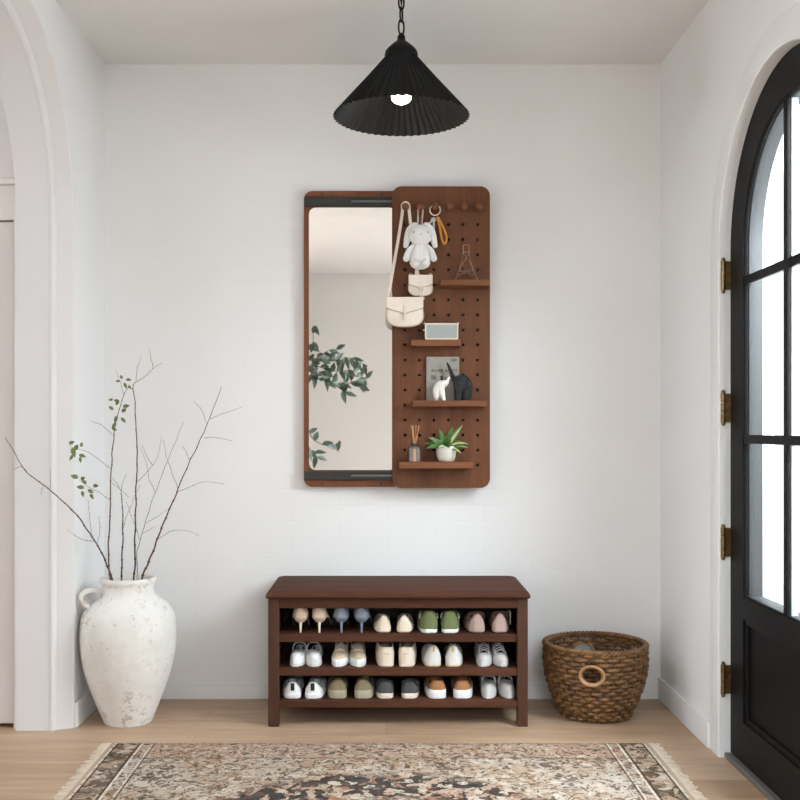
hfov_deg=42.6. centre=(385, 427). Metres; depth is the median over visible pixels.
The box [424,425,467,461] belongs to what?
potted plant
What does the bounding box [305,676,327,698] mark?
sneaker
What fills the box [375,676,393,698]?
sneaker
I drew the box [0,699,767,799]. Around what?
floor
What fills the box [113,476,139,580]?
branch
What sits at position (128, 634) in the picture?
vase
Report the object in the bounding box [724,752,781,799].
threshold
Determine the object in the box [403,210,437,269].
rabbit
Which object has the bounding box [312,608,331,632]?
pump
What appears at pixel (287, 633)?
shelf
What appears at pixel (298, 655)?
sneaker
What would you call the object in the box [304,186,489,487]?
mirror with pegboard
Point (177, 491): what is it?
branch
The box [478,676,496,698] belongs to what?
sneaker
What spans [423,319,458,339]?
radio
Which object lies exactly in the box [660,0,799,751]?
wall
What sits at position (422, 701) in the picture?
shelf
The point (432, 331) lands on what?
grille
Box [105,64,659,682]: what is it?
wall
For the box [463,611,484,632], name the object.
loafer
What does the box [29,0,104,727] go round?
wall
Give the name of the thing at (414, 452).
bottle
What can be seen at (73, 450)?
branch
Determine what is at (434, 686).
sneaker
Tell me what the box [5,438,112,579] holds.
branch
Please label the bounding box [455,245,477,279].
ornament
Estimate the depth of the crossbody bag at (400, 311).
3.74 m
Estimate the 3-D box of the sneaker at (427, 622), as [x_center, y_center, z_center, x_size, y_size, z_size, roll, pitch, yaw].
[0.144,0.666,3.631,0.070,0.077,0.218,0,0,-1]
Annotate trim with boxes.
[0,0,73,730]
[0,178,14,184]
[711,3,799,756]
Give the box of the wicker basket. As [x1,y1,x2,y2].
[542,631,649,722]
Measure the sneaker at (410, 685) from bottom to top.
0.060 m
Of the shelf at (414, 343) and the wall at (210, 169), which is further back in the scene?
the wall at (210, 169)
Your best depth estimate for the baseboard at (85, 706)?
3.56 m
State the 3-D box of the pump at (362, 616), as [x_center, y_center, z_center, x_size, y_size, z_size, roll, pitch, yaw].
[-0.078,0.656,3.624,0.062,0.096,0.200,0,0,1]
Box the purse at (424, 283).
[408,209,432,299]
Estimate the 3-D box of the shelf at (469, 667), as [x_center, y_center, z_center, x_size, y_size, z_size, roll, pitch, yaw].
[0.042,0.833,3.669,0.817,0.026,0.326,0,0,0]
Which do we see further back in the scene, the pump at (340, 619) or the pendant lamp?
the pump at (340, 619)
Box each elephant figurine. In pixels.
[433,377,449,400]
[446,362,472,400]
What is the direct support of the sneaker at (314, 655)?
on the bench
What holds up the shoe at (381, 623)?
on the bench
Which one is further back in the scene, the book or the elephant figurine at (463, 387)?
the book
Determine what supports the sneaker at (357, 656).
on the bench
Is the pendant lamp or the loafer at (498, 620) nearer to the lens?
the pendant lamp
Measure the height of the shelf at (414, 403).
0.022 m
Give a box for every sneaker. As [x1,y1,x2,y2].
[283,676,303,698]
[289,642,306,666]
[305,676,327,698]
[306,642,322,666]
[327,676,347,698]
[332,642,348,666]
[349,642,365,666]
[354,676,374,698]
[375,676,393,698]
[417,610,437,632]
[423,676,445,698]
[440,610,459,632]
[451,676,472,698]
[474,642,491,666]
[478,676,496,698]
[488,642,507,666]
[496,676,514,698]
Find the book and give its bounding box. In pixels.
[426,357,458,400]
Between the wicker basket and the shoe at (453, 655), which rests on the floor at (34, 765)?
the wicker basket
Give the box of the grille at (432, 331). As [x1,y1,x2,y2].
[426,325,456,337]
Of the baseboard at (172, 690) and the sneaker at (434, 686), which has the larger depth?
the baseboard at (172, 690)
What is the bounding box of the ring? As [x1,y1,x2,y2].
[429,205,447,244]
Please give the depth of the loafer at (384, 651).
3.53 m
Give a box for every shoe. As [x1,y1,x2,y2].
[421,644,440,666]
[444,644,462,666]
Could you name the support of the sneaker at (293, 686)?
on the bench
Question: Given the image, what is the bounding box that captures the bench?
[266,576,529,726]
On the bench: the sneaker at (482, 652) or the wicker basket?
the sneaker at (482, 652)
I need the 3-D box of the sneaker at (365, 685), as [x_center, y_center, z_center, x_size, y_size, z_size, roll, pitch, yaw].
[-0.073,0.896,3.631,0.072,0.067,0.218,0,0,1]
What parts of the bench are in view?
leg, panel, leg, panel, seat, leg, panel, leg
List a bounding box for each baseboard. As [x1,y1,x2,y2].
[74,690,96,727]
[161,683,657,698]
[658,677,710,747]
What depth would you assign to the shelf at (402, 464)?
3.72 m
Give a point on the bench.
(392, 596)
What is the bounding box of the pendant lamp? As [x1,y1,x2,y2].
[333,0,469,136]
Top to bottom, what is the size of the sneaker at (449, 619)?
0.077 m
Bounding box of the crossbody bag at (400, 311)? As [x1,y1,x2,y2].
[385,201,423,326]
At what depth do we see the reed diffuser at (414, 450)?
3.73 m
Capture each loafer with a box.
[375,642,394,666]
[398,642,416,666]
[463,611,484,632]
[488,610,510,632]
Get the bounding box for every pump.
[292,608,309,632]
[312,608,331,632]
[332,608,348,632]
[354,608,372,632]
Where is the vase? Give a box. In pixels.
[78,573,176,727]
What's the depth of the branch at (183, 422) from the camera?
3.60 m
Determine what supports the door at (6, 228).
in the wall at (7, 192)
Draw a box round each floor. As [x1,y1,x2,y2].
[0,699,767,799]
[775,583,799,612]
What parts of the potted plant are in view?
pot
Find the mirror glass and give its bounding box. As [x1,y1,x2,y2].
[309,208,391,469]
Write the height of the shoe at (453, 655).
0.072 m
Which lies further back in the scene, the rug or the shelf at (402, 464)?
the shelf at (402, 464)
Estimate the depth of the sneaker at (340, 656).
3.55 m
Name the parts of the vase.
handle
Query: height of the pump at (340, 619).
0.096 m
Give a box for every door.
[0,222,13,722]
[721,43,799,799]
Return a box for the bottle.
[409,447,419,461]
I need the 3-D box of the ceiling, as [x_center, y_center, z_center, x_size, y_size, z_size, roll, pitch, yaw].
[-0.005,-1.420,1.180,2.479,0.100,5.620,0,0,0]
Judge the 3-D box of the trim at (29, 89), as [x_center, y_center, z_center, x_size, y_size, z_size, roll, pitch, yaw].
[-1.153,-0.137,2.925,0.188,2.312,1.124,0,0,0]
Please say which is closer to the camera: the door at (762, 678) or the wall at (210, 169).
the door at (762, 678)
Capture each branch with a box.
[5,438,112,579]
[69,371,130,579]
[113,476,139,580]
[126,422,183,579]
[129,349,161,579]
[141,387,240,579]
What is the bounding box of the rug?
[52,743,707,799]
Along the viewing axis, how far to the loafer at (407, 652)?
3.53 m
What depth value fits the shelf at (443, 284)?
3.72 m
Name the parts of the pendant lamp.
bulb, lamp shade, chain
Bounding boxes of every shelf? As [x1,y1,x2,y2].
[279,617,516,641]
[279,648,516,675]
[279,677,516,707]
[399,461,472,467]
[411,340,460,347]
[412,401,486,406]
[439,280,489,288]
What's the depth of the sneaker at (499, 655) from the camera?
3.56 m
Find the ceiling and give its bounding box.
[55,0,708,63]
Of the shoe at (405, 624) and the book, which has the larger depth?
the book
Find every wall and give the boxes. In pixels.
[0,93,15,728]
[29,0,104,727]
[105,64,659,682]
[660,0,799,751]
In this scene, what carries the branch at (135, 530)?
in the vase
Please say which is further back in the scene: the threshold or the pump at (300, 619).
the pump at (300, 619)
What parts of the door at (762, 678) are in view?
panel moulding, panel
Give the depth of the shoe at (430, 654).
3.53 m
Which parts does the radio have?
handle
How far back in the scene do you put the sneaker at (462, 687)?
3.53 m
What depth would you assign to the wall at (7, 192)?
3.48 m
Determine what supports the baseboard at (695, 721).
attached to the wall at (700, 77)
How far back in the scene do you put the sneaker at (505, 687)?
3.55 m
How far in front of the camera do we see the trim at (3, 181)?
3.46 m
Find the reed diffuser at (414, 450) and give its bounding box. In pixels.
[409,425,419,461]
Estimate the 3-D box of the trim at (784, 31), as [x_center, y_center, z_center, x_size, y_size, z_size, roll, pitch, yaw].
[1.042,-0.034,2.722,0.025,2.106,1.086,0,0,0]
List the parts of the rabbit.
arm, arm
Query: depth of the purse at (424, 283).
3.76 m

